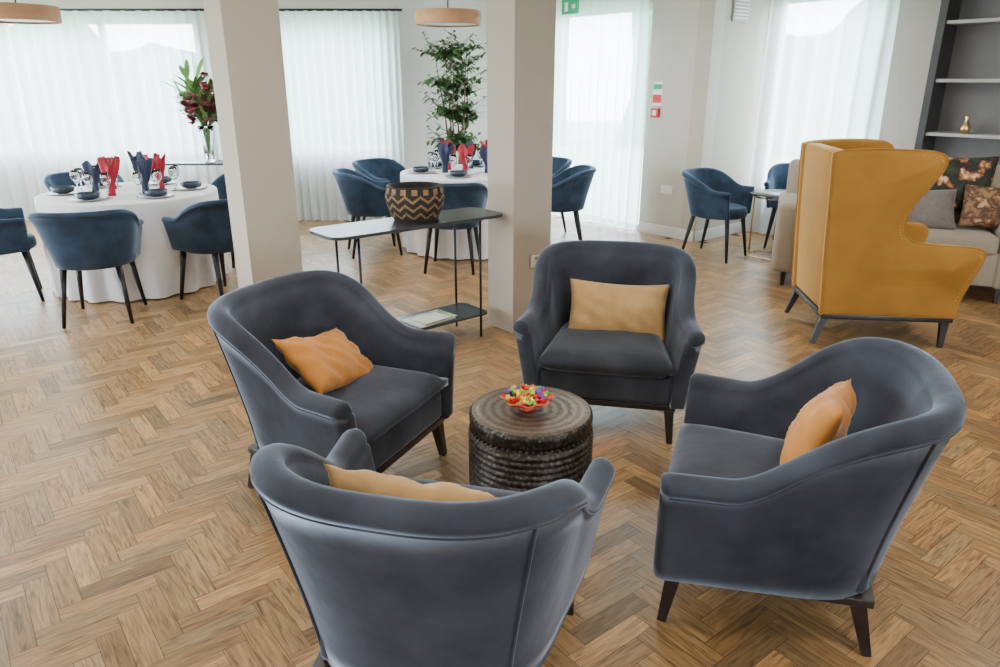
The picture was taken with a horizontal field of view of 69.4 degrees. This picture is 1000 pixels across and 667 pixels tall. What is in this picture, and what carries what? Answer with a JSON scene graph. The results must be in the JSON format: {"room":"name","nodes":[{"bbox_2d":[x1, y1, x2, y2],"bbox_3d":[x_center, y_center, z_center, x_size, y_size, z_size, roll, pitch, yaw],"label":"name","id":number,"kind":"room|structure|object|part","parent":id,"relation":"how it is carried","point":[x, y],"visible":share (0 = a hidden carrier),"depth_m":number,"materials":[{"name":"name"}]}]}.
{"room":"hotel lounge","nodes":[
{"label":"hotel lounge","id":0,"kind":"room"},
{"bbox_2d":[0,0,405,167],"bbox_3d":[-4.060,-2.645,8.430,5.880,2.620,0.180,0,19,0],"label":"wall","id":1,"kind":"structure","parent":0,"point":[59,3],"depth_m":7.99,"materials":[{"name":"paint"}]},
{"bbox_2d":[0,8,403,220],"bbox_3d":[-4.000,-2.454,8.274,5.860,2.324,0.115,0,19,0],"label":"sheer curtain","id":2,"kind":"object","parent":1,"relation":"hanging from","point":[88,86],"visible":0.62,"depth_m":8.18,"materials":[{"name":"white fabric"}]},
{"bbox_3d":[-4.000,-3.538,7.894,5.860,0.028,0.028,0,19,0],"label":"curtain rail","id":3,"kind":"part","parent":2,"relation":"part of","materials":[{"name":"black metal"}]},
{"bbox_2d":[399,0,486,168],"bbox_3d":[-0.547,-2.810,8.903,1.636,2.620,0.180,-15,24,-37],"label":"wall","id":4,"kind":"structure","parent":0,"point":[415,69],"depth_m":8.52,"materials":[{"name":"paint"}]},
{"bbox_2d":[0,215,999,666],"bbox_3d":[0.191,0.420,3.644,14.648,0.002,13.000,0,19,0],"label":"floor","id":5,"kind":"structure","parent":0,"point":[134,533],"depth_m":2.95,"materials":[{"name":"brown wood"}]},
{"bbox_2d":[0,207,44,301],"bbox_3d":[-3.850,-0.635,5.447,0.622,0.802,0.650,-12,23,-31],"label":"dining chair","id":6,"kind":"object","parent":5,"relation":"on","point":[15,237],"visible":1,"depth_m":5.34,"materials":[{"name":"blue fabric"}]},
{"bbox_3d":[-3.803,-0.686,5.461,0.510,0.105,0.510,-12,23,-31],"label":"seat","id":7,"kind":"part","parent":6,"relation":"part of","materials":[{"name":"blue fabric"}]},
{"bbox_2d":[44,170,123,191],"bbox_3d":[-3.775,-1.076,6.707,0.650,0.802,0.622,-18,26,-42],"label":"dining chair","id":8,"kind":"object","parent":5,"relation":"on","point":[62,178],"visible":0.13,"depth_m":6.65,"materials":[{"name":"blue fabric"}]},
{"bbox_2d":[28,209,146,328],"bbox_3d":[-2.821,-0.491,5.036,0.650,0.802,0.622,-5,20,-14],"label":"dining chair","id":9,"kind":"object","parent":5,"relation":"on","point":[78,242],"visible":1,"depth_m":4.81,"materials":[{"name":"blue fabric"}]},
{"bbox_3d":[-2.835,-0.550,5.073,0.510,0.105,0.510,-5,20,-14],"label":"seat","id":10,"kind":"part","parent":9,"relation":"part of","materials":[{"name":"blue fabric"}]},
{"bbox_2d":[34,181,228,302],"bbox_3d":[-3.000,-0.796,5.975,1.338,0.752,1.338,0,19,0],"label":"dining table","id":11,"kind":"object","parent":5,"relation":"on","point":[157,263],"visible":0.5,"depth_m":5.50,"materials":[{"name":"white fabric"}]},
{"bbox_2d":[70,168,92,191],"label":"wine glass","id":12,"kind":"object","parent":11,"relation":"on","point":[77,175],"depth_m":5.59,"materials":[{"name":"clear glass"}]},
{"bbox_2d":[98,172,112,198],"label":"wine glass","id":13,"kind":"object","parent":11,"relation":"on","point":[105,178],"depth_m":5.45,"materials":[{"name":"clear glass"}]},
{"bbox_2d":[81,150,164,195],"bbox_3d":[-3.000,-1.294,5.799,0.580,0.304,0.599,0,19,0],"label":"folded napkins","id":14,"kind":"object","parent":11,"relation":"on","point":[141,162],"visible":0.76,"depth_m":5.65,"materials":[{"name":"fabric"}]},
{"bbox_2d":[45,176,207,201],"bbox_3d":[-2.999,-1.177,5.840,1.152,0.055,1.188,0,19,0],"label":"tableware","id":15,"kind":"object","parent":11,"relation":"on","point":[90,196],"visible":0.89,"depth_m":5.62,"materials":[{"name":"ceramic"}]},
{"bbox_2d":[132,171,142,196],"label":"wine glass","id":16,"kind":"object","parent":11,"relation":"on","point":[137,177],"depth_m":5.52,"materials":[{"name":"clear glass"}]},
{"bbox_2d":[152,169,161,187],"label":"wine glass","id":17,"kind":"object","parent":11,"relation":"on","point":[156,174],"depth_m":5.62,"materials":[{"name":"clear glass"}]},
{"bbox_2d":[168,165,179,190],"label":"wine glass","id":18,"kind":"object","parent":11,"relation":"on","point":[173,171],"depth_m":5.83,"materials":[{"name":"clear glass"}]},
{"bbox_2d":[151,160,222,176],"bbox_3d":[-3.150,-1.419,7.683,1.100,0.800,0.360,0,19,0],"label":"console table","id":19,"kind":"object","parent":5,"relation":"on","point":[167,162],"visible":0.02,"depth_m":7.39,"materials":[{"name":"black metal"}]},
{"bbox_2d":[161,57,217,161],"bbox_3d":[-2.938,-2.288,7.397,0.954,1.028,0.718,0,19,0],"label":"flower vase","id":20,"kind":"object","parent":19,"relation":"on","point":[198,101],"visible":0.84,"depth_m":7.30,"materials":[{"name":"clear glass"}]},
{"bbox_2d":[162,199,233,299],"bbox_3d":[-2.128,-0.662,5.525,0.622,0.802,0.650,10,22,26],"label":"dining chair","id":21,"kind":"object","parent":5,"relation":"on","point":[204,227],"visible":0.56,"depth_m":5.26,"materials":[{"name":"blue fabric"}]},
{"bbox_3d":[-2.178,-0.712,5.535,0.510,0.105,0.510,10,22,26],"label":"seat","id":22,"kind":"part","parent":21,"relation":"part of","materials":[{"name":"blue fabric"}]},
{"bbox_2d":[210,174,234,267],"bbox_3d":[-2.429,-1.084,6.729,0.650,0.802,0.622,13,23,33],"label":"dining chair","id":23,"kind":"object","parent":5,"relation":"on","point":[219,183],"visible":0.03,"depth_m":6.80,"materials":[{"name":"blue fabric"}]},
{"bbox_2d":[203,0,302,287],"bbox_3d":[-1.465,-1.204,4.315,0.330,2.620,0.260,-15,24,-37],"label":"pillar","id":24,"kind":"structure","parent":5,"relation":"on","point":[244,36],"depth_m":4.22,"materials":[{"name":"paint"}]},
{"bbox_2d":[207,270,454,488],"bbox_3d":[-0.707,0.219,3.011,0.780,0.805,0.866,9,21,23],"label":"armchair","id":25,"kind":"object","parent":5,"relation":"on","point":[312,357],"visible":0.93,"depth_m":2.93,"materials":[{"name":"fabric"}]},
{"bbox_2d":[272,328,372,393],"bbox_3d":[-0.711,0.116,2.950,0.290,0.148,0.480,47,17,8],"label":"lumbar pillow","id":26,"kind":"object","parent":25,"relation":"on","point":[328,362],"depth_m":2.86,"materials":[{"name":"orange fabric"}]},
{"bbox_3d":[-0.652,0.437,3.061,0.590,0.028,0.659,9,21,23],"label":"rail","id":27,"kind":"part","parent":25,"relation":"part of","materials":[{"name":"brown wood"}]},
{"bbox_3d":[-0.641,0.359,3.028,0.575,0.140,0.615,9,21,23],"label":"seat","id":28,"kind":"part","parent":25,"relation":"part of","materials":[{"name":"fabric"}]},
{"bbox_2d":[296,365,447,443],"bbox_3d":[-0.614,0.259,2.980,0.575,0.122,0.614,9,21,23],"label":"seat cushion","id":29,"kind":"object","parent":25,"relation":"on","point":[383,399],"depth_m":2.91,"materials":[{"name":"fabric"}]},
{"bbox_2d":[332,168,402,258],"bbox_3d":[-1.275,-1.176,6.994,0.622,0.802,0.650,-6,20,-16],"label":"dining chair","id":30,"kind":"object","parent":5,"relation":"on","point":[363,196],"visible":0.81,"depth_m":6.73,"materials":[{"name":"blue fabric"}]},
{"bbox_3d":[-1.221,-1.223,6.995,0.510,0.105,0.510,-6,20,-16],"label":"seat","id":31,"kind":"part","parent":30,"relation":"part of","materials":[{"name":"blue fabric"}]},
{"bbox_2d":[352,158,405,240],"bbox_3d":[-1.231,-1.457,7.795,0.622,0.802,0.650,11,22,30],"label":"dining chair","id":32,"kind":"object","parent":5,"relation":"on","point":[377,169],"visible":0.28,"depth_m":7.92,"materials":[{"name":"blue fabric"}]},
{"bbox_2d":[309,207,502,336],"bbox_3d":[-0.535,-0.304,4.500,1.220,0.800,0.360,-15,24,-37],"label":"console table","id":33,"kind":"object","parent":5,"relation":"on","point":[376,227],"visible":0.74,"depth_m":4.41,"materials":[{"name":"black metal"}]},
{"bbox_2d":[385,181,444,222],"bbox_3d":[-0.513,-0.795,4.375,0.358,0.208,0.358,0,19,0],"label":"woven basket","id":34,"kind":"object","parent":33,"relation":"on","point":[414,201],"visible":1,"depth_m":4.25,"materials":[{"name":"wicker"}]},
{"bbox_2d":[402,309,456,327],"bbox_3d":[-0.447,-0.099,4.609,0.200,0.018,0.300,18,26,42],"label":"magazine stack","id":35,"kind":"object","parent":33,"relation":"on","point":[436,316],"visible":1,"depth_m":4.58,"materials":[{"name":"paper"}]},
{"bbox_2d":[395,303,486,329],"bbox_3d":[-0.535,-0.071,4.582,0.980,0.014,0.300,-15,24,-37],"label":"shelf","id":36,"kind":"object","parent":33,"relation":"attached to","point":[464,311],"depth_m":4.73,"materials":[{"name":"black metal"}]},
{"bbox_2d":[249,428,614,666],"bbox_3d":[-0.168,0.601,1.923,0.866,0.805,0.780,5,20,13],"label":"armchair","id":37,"kind":"object","parent":5,"relation":"on","point":[387,570],"visible":1,"depth_m":1.59,"materials":[{"name":"grey fabric"}]},
{"bbox_3d":[-0.154,0.791,2.051,0.659,0.028,0.590,5,20,13],"label":"rail","id":38,"kind":"part","parent":37,"relation":"part of","materials":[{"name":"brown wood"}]},
{"bbox_3d":[-0.151,0.707,2.034,0.615,0.140,0.575,5,20,13],"label":"seat","id":39,"kind":"part","parent":37,"relation":"part of","materials":[{"name":"fabric"}]},
{"bbox_2d":[323,464,499,500],"bbox_3d":[-0.215,0.457,1.806,0.440,0.290,0.154,10,47,11],"label":"lumbar pillow","id":40,"kind":"object","parent":37,"relation":"on","point":[366,481],"depth_m":1.72,"materials":[{"name":"fabric"}]},
{"bbox_2d":[405,477,520,497],"bbox_3d":[-0.144,0.593,2.025,0.614,0.122,0.575,5,20,13],"label":"seat cushion","id":41,"kind":"object","parent":37,"relation":"on","point":[500,493],"depth_m":2.21,"materials":[{"name":"fabric"}]},
{"bbox_2d":[400,164,487,259],"bbox_3d":[-0.320,-1.252,7.278,1.338,0.752,1.338,0,19,0],"label":"dining table","id":42,"kind":"object","parent":5,"relation":"on","point":[414,241],"visible":0.3,"depth_m":6.78,"materials":[{"name":"white fabric"}]},
{"bbox_2d":[427,150,439,173],"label":"wine glass","id":43,"kind":"object","parent":42,"relation":"on","point":[433,157],"depth_m":6.97,"materials":[{"name":"clear glass"}]},
{"bbox_2d":[408,160,484,177],"bbox_3d":[-0.327,-1.633,7.142,1.142,0.055,1.192,0,19,0],"label":"tableware","id":44,"kind":"object","parent":42,"relation":"on","point":[424,169],"visible":0.5,"depth_m":6.95,"materials":[{"name":"blue ceramic"}]},
{"bbox_2d":[449,155,456,169],"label":"wine glass","id":45,"kind":"object","parent":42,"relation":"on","point":[453,159],"depth_m":6.76,"materials":[{"name":"clear glass"}]},
{"bbox_2d":[437,140,487,173],"bbox_3d":[-0.320,-1.746,7.103,0.580,0.294,0.599,0,19,0],"label":"folded napkins","id":46,"kind":"object","parent":42,"relation":"on","point":[445,149],"visible":0.62,"depth_m":6.96,"materials":[{"name":"fabric"}]},
{"bbox_2d":[465,155,472,166],"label":"wine glass","id":47,"kind":"object","parent":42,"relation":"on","point":[468,159],"depth_m":6.74,"materials":[{"name":"clear glass"}]},
{"bbox_2d":[477,148,481,167],"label":"wine glass","id":48,"kind":"object","parent":42,"relation":"on","point":[478,149],"depth_m":7.42,"materials":[{"name":"clear glass"}]},
{"bbox_2d":[412,28,486,163],"bbox_3d":[-0.495,-2.322,8.235,0.917,2.140,1.002,-10,22,-26],"label":"fig tree","id":49,"kind":"object","parent":5,"relation":"on","point":[459,114],"visible":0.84,"depth_m":8.01,"materials":[{"name":"green plant"}]},
{"bbox_2d":[424,183,487,274],"bbox_3d":[-0.424,-0.956,6.366,0.650,0.802,0.622,2,19,6],"label":"dining chair","id":50,"kind":"object","parent":5,"relation":"on","point":[457,195],"visible":0.38,"depth_m":6.13,"materials":[{"name":"blue fabric"}]},
{"bbox_2d":[487,0,555,332],"bbox_3d":[0.130,-1.305,4.603,0.330,2.620,0.260,-15,24,-37],"label":"pillar","id":51,"kind":"structure","parent":5,"relation":"on","point":[520,33],"depth_m":4.53,"materials":[{"name":"paint"}]},
{"bbox_2d":[529,253,539,268],"bbox_3d":[0.254,-0.488,4.814,0.152,0.096,0.006,-15,24,-37],"label":"socket rim","id":52,"kind":"object","parent":51,"relation":"attached to","point":[536,253],"visible":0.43,"depth_m":4.77,"materials":[{"name":"white plastic"}]},
{"bbox_2d":[531,254,538,267],"bbox_3d":[0.257,-0.487,4.810,0.140,0.084,0.012,-15,24,-37],"label":"socket plate","id":53,"kind":"object","parent":51,"relation":"attached to","point":[533,261],"depth_m":4.77,"materials":[{"name":"white plastic"}]},
{"bbox_2d":[468,385,592,491],"bbox_3d":[0.114,0.493,2.737,0.464,0.460,0.464,0,19,0],"label":"drum side table","id":54,"kind":"object","parent":5,"relation":"on","point":[511,448],"visible":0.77,"depth_m":2.53,"materials":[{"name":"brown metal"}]},
{"bbox_2d":[500,384,554,411],"bbox_3d":[0.100,0.232,2.645,0.187,0.093,0.187,8,21,21],"label":"dish","id":55,"kind":"object","parent":54,"relation":"on","point":[527,398],"visible":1,"depth_m":2.61,"materials":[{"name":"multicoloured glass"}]},
{"bbox_3d":[0.114,0.337,2.682,0.459,0.013,0.459,0,19,0],"label":"bead trim","id":56,"kind":"part","parent":54,"relation":"part of","materials":[{"name":"brown metal"}]},
{"bbox_2d":[552,156,571,231],"bbox_3d":[0.446,-1.519,7.971,0.622,0.802,0.650,-18,26,-41],"label":"dining chair","id":57,"kind":"object","parent":5,"relation":"on","point":[559,164],"visible":0.17,"depth_m":7.99,"materials":[{"name":"blue fabric"}]},
{"bbox_2d":[551,164,595,239],"bbox_3d":[0.636,-1.262,7.239,0.622,0.802,0.650,1,19,2],"label":"dining chair","id":58,"kind":"object","parent":5,"relation":"on","point":[570,187],"visible":0.68,"depth_m":6.97,"materials":[{"name":"blue fabric"}]},
{"bbox_3d":[0.580,-1.304,7.226,0.510,0.105,0.510,1,19,2],"label":"seat","id":59,"kind":"part","parent":58,"relation":"part of","materials":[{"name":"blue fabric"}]},
{"bbox_2d":[513,240,705,443],"bbox_3d":[0.552,0.003,3.629,0.866,0.805,0.780,4,20,11],"label":"armchair","id":60,"kind":"object","parent":5,"relation":"on","point":[609,323],"visible":0.98,"depth_m":3.50,"materials":[{"name":"grey fabric"}]},
{"bbox_2d":[537,321,673,377],"bbox_3d":[0.531,0.061,3.543,0.614,0.122,0.575,4,20,11],"label":"seat cushion","id":61,"kind":"object","parent":60,"relation":"on","point":[565,349],"depth_m":3.36,"materials":[{"name":"fabric"}]},
{"bbox_3d":[0.537,0.156,3.608,0.615,0.140,0.575,4,20,11],"label":"seat","id":62,"kind":"part","parent":60,"relation":"part of","materials":[{"name":"fabric"}]},
{"bbox_2d":[568,278,669,342],"bbox_3d":[0.591,-0.115,3.630,0.500,0.300,0.157,4,-8,11],"label":"lumbar pillow","id":63,"kind":"object","parent":60,"relation":"on","point":[643,311],"depth_m":3.58,"materials":[{"name":"fabric"}]},
{"bbox_3d":[0.540,0.232,3.647,0.659,0.028,0.590,4,20,11],"label":"rail","id":64,"kind":"part","parent":60,"relation":"part of","materials":[{"name":"brown wood"}]},
{"bbox_2d":[681,168,754,263],"bbox_3d":[2.033,-1.138,6.884,0.622,0.802,0.650,16,25,38],"label":"dining chair","id":65,"kind":"object","parent":5,"relation":"on","point":[712,194],"visible":1,"depth_m":6.74,"materials":[{"name":"blue fabric"}]},
{"bbox_3d":[2.075,-1.167,6.835,0.510,0.105,0.510,16,25,38],"label":"seat","id":66,"kind":"part","parent":65,"relation":"part of","materials":[{"name":"blue fabric"}]},
{"bbox_2d":[747,189,785,260],"bbox_3d":[2.580,-1.020,6.826,0.490,0.614,0.490,0,19,0],"label":"side table","id":67,"kind":"object","parent":5,"relation":"on","point":[771,193],"visible":0.57,"depth_m":6.80,"materials":[{"name":"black metal"}]},
{"bbox_2d":[763,163,789,247],"bbox_3d":[2.998,-1.283,7.297,0.650,0.802,0.622,11,22,29],"label":"dining chair","id":68,"kind":"object","parent":5,"relation":"on","point":[777,176],"visible":0.33,"depth_m":7.36,"materials":[{"name":"blue fabric"}]},
{"bbox_3d":[2.970,-1.308,7.237,0.510,0.105,0.510,11,22,29],"label":"seat","id":69,"kind":"part","parent":68,"relation":"part of","materials":[{"name":"blue fabric"}]},
{"bbox_2d":[653,337,966,656],"bbox_3d":[0.945,0.464,2.312,0.780,0.805,0.866,7,20,19],"label":"armchair","id":70,"kind":"object","parent":5,"relation":"on","point":[800,480],"visible":1,"depth_m":2.06,"materials":[{"name":"grey fabric"}]},
{"bbox_2d":[657,423,784,516],"bbox_3d":[0.849,0.478,2.353,0.575,0.122,0.614,7,20,19],"label":"seat cushion","id":71,"kind":"object","parent":70,"relation":"on","point":[722,450],"depth_m":2.44,"materials":[{"name":"fabric"}]},
{"bbox_2d":[780,378,856,464],"bbox_3d":[0.977,0.297,2.219,0.154,0.290,0.440,32,23,17],"label":"lumbar pillow","id":72,"kind":"object","parent":70,"relation":"on","point":[826,418],"depth_m":2.08,"materials":[{"name":"orange fabric"}]},
{"bbox_3d":[0.888,0.667,2.404,0.590,0.028,0.659,7,20,19],"label":"rail","id":73,"kind":"part","parent":70,"relation":"part of","materials":[{"name":"brown wood"}]},
{"bbox_3d":[0.877,0.586,2.380,0.575,0.140,0.615,7,20,19],"label":"seat","id":74,"kind":"part","parent":70,"relation":"part of","materials":[{"name":"fabric"}]},
{"bbox_2d":[784,138,986,347],"bbox_3d":[2.473,-0.608,4.724,0.940,1.235,0.871,2,19,7],"label":"wingback armchair","id":75,"kind":"object","parent":5,"relation":"on","point":[857,255],"visible":1,"depth_m":4.41,"materials":[{"name":"yellow fabric"}]},
{"bbox_3d":[2.470,-0.209,4.864,0.790,0.035,0.700,2,19,7],"label":"rail","id":76,"kind":"part","parent":75,"relation":"part of","materials":[{"name":"brown wood"}]},
{"bbox_2d":[771,156,999,303],"bbox_3d":[3.166,-0.917,5.861,1.720,1.056,0.800,7,20,19],"label":"sofa","id":77,"kind":"object","parent":5,"relation":"on","point":[962,208],"visible":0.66,"depth_m":5.57,"materials":[{"name":"beige fabric"}]},
{"bbox_3d":[2.434,-0.886,6.160,0.160,0.560,0.800,7,20,19],"label":"arm","id":78,"kind":"part","parent":77,"relation":"part of","materials":[{"name":"beige fabric"}]},
{"bbox_2d":[907,189,956,229],"bbox_3d":[3.274,-0.976,5.665,0.540,0.340,0.175,5,-9,14],"label":"cushion","id":79,"kind":"object","parent":77,"relation":"on","point":[936,209],"depth_m":5.58,"materials":[{"name":"fabric"}]},
{"bbox_2d":[954,212,960,222],"bbox_3d":[3.563,-1.119,5.859,0.680,0.460,0.160,7,20,19],"label":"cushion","id":80,"kind":"object","parent":77,"relation":"on","point":[956,214],"depth_m":5.79,"materials":[{"name":"black fabric"}]},
{"bbox_2d":[926,223,998,254],"bbox_3d":[3.469,-0.772,5.713,0.690,0.150,0.640,7,20,19],"label":"seat cushion","id":81,"kind":"object","parent":77,"relation":"on","point":[985,238],"depth_m":5.42,"materials":[{"name":"beige fabric"}]},
{"bbox_2d":[930,156,999,211],"bbox_3d":[3.506,-1.179,5.705,0.700,0.460,0.175,7,6,19],"label":"cushion","id":82,"kind":"object","parent":77,"relation":"on","point":[960,174],"depth_m":5.60,"materials":[{"name":"fabric"}]},
{"bbox_2d":[956,184,999,228],"bbox_3d":[3.698,-0.962,5.486,0.340,0.340,0.163,12,-1,30],"label":"cushion","id":83,"kind":"object","parent":77,"relation":"on","point":[979,204],"depth_m":5.47,"materials":[{"name":"fabric"}]},
{"bbox_3d":[3.897,-0.706,5.647,0.160,0.560,0.800,7,20,19],"label":"arm","id":84,"kind":"part","parent":77,"relation":"part of","materials":[{"name":"beige fabric"}]},
{"bbox_2d":[914,0,999,164],"bbox_3d":[4.451,-1.622,5.646,0.290,2.530,2.100,-15,24,-37],"label":"bookcase","id":85,"kind":"object","parent":5,"relation":"on","point":[963,78],"visible":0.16,"depth_m":6.18,"materials":[{"name":"grey wood"}]},
{"bbox_3d":[4.455,-1.524,5.684,0.240,0.028,2.080,-15,24,-37],"label":"shelf","id":86,"kind":"part","parent":85,"relation":"part of","materials":[{"name":"white wood"}]},
{"bbox_2d":[959,115,970,132],"bbox_3d":[3.973,-1.786,6.159,0.090,0.150,0.090,0,19,0],"label":"brass ornament","id":87,"kind":"object","parent":85,"relation":"on","point":[965,127],"visible":1,"depth_m":6.14,"materials":[{"name":"gold metal"}]},
{"bbox_3d":[4.455,-1.940,5.538,0.240,0.028,2.080,-15,24,-37],"label":"shelf","id":88,"kind":"part","parent":85,"relation":"part of","materials":[{"name":"white wood"}]},
{"bbox_3d":[4.455,-2.374,5.386,0.240,0.028,2.080,-15,24,-37],"label":"shelf","id":89,"kind":"part","parent":85,"relation":"part of","materials":[{"name":"white wood"}]},
{"bbox_2d":[639,0,726,240],"bbox_3d":[1.159,-2.600,8.302,0.180,2.620,2.979,-15,24,-37],"label":"wall","id":90,"kind":"structure","parent":0,"point":[674,22],"depth_m":7.42,"materials":[{"name":"paint"}]},
{"bbox_2d":[637,4,652,228],"bbox_3d":[1.081,-2.509,8.451,0.060,2.350,1.750,-15,24,-37],"label":"door","id":91,"kind":"structure","parent":90,"relation":"in","point":[652,4],"depth_m":7.81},
{"bbox_2d":[650,108,659,116],"bbox_3d":[1.634,-2.324,7.605,0.042,0.090,0.090,-15,24,-37],"label":"fire alarm","id":92,"kind":"object","parent":90,"relation":"attached to","point":[655,112],"depth_m":7.58,"materials":[{"name":"red plastic"}]},
{"bbox_2d":[652,82,662,105],"bbox_3d":[1.647,-2.507,7.552,0.008,0.240,0.130,-15,24,-37],"label":"sign","id":93,"kind":"object","parent":90,"relation":"attached to","point":[657,94],"visible":1,"depth_m":7.55,"materials":[{"name":"white plastic"}]},
{"bbox_3d":[1.645,-2.459,7.567,0.003,0.080,0.110,-15,24,-37],"label":"red panel","id":94,"kind":"part","parent":93,"relation":"part of","materials":[{"name":"red plastic"}]},
{"bbox_3d":[1.648,-2.507,7.553,0.006,0.240,0.130,-15,24,-37],"label":"plate","id":95,"kind":"part","parent":93,"relation":"part of","materials":[{"name":"white plastic"}]},
{"bbox_3d":[1.645,-2.572,7.527,0.003,0.050,0.110,-15,24,-37],"label":"green panel","id":96,"kind":"part","parent":93,"relation":"part of","materials":[{"name":"green plastic"}]},
{"bbox_2d":[638,221,693,241],"bbox_3d":[1.084,-1.395,8.657,0.016,0.110,2.959,-15,24,-37],"label":"baseboard","id":97,"kind":"structure","parent":90,"relation":"attached to","point":[661,230],"depth_m":7.84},
{"bbox_2d":[660,185,672,193],"bbox_3d":[1.778,-1.537,7.718,0.015,0.086,0.146,-15,24,-37],"label":"wall socket","id":98,"kind":"object","parent":90,"relation":"attached to","point":[665,189],"visible":1,"depth_m":7.71,"materials":[{"name":"white plastic"}]},
{"bbox_2d":[681,0,770,241],"bbox_3d":[2.356,-2.327,7.522,0.970,2.620,0.180,-15,24,-37],"label":"wall","id":99,"kind":"structure","parent":0,"point":[743,48],"depth_m":7.37,"materials":[{"name":"paint"}]},
{"bbox_2d":[694,222,741,241],"bbox_3d":[2.419,-1.118,7.866,0.950,0.110,0.016,-15,24,-37],"label":"baseboard","id":100,"kind":"structure","parent":99,"relation":"attached to","point":[718,231],"depth_m":7.80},
{"bbox_2d":[731,0,750,22],"bbox_3d":[2.373,-3.183,7.093,0.270,0.230,0.027,-15,24,-37],"label":"air vent","id":101,"kind":"object","parent":99,"relation":"in","point":[741,8],"visible":1,"depth_m":7.08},
{"bbox_2d":[878,0,940,148],"bbox_3d":[5.153,-1.509,5.187,0.180,2.620,7.200,-15,24,-37],"label":"wall","id":102,"kind":"structure","parent":0,"point":[917,20],"depth_m":6.57,"materials":[{"name":"paint"}]},
{"bbox_3d":[0.190,-2.107,2.750,14.380,0.120,12.984,0,19,0],"label":"ceiling","id":103,"kind":"structure","parent":0,"visible":0},
{"bbox_2d":[0,0,62,23],"bbox_3d":[-3.980,-2.847,5.890,0.620,0.560,0.620,0,19,0],"label":"pendant lamp","id":104,"kind":"object","parent":103,"relation":"hanging from","point":[10,12],"visible":1,"depth_m":5.80,"materials":[{"name":"brown wood"}]},
{"bbox_2d":[0,19,53,22],"bbox_3d":[-3.980,-2.599,5.977,0.600,0.005,0.600,0,19,0],"label":"diffuser","id":105,"kind":"object","parent":104,"relation":"attached to","point":[1,20],"depth_m":6.09,"materials":[{"name":"white plastic"}]},
{"bbox_2d":[415,0,480,27],"bbox_3d":[-0.475,-3.088,6.548,0.600,0.540,0.600,0,19,0],"label":"pendant lamp","id":106,"kind":"object","parent":103,"relation":"hanging from","point":[428,17],"visible":1,"depth_m":6.39,"materials":[{"name":"brown wood"}]},
{"bbox_2d":[421,23,476,25],"bbox_3d":[-0.475,-2.849,6.631,0.580,0.005,0.580,0,19,0],"label":"diffuser","id":107,"kind":"object","parent":106,"relation":"attached to","point":[422,24],"depth_m":6.75,"materials":[{"name":"white plastic"}]},
{"bbox_2d":[562,0,578,14],"bbox_3d":[0.765,-3.648,7.837,0.023,0.335,0.250,-15,24,-37],"label":"exit sign","id":108,"kind":"object","parent":103,"relation":"hanging from","point":[568,6],"visible":1,"depth_m":7.86,"materials":[{"name":"green plastic"}]},
{"bbox_2d":[551,0,651,230],"bbox_3d":[0.882,-2.605,8.339,0.121,2.564,2.170,-15,24,-37],"label":"sheer curtain","id":109,"kind":"object","parent":103,"relation":"hanging from","point":[602,50],"visible":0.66,"depth_m":8.03,"materials":[{"name":"white fabric"}]},
{"bbox_2d":[745,0,899,233],"bbox_3d":[3.157,-2.200,7.183,0.113,2.564,1.340,-15,24,-37],"label":"sheer curtain","id":110,"kind":"object","parent":103,"relation":"hanging from","point":[826,64],"visible":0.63,"depth_m":7.09,"materials":[{"name":"white fabric"}]},
{"label":"outside","id":111,"kind":"structure","parent":0,"visible":0},
{"bbox_2d":[564,147,643,229],"bbox_3d":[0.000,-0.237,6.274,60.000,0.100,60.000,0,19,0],"label":"window","id":112,"kind":"structure","parent":111,"point":[643,147],"depth_m":11.99,"materials":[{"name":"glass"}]}
]}

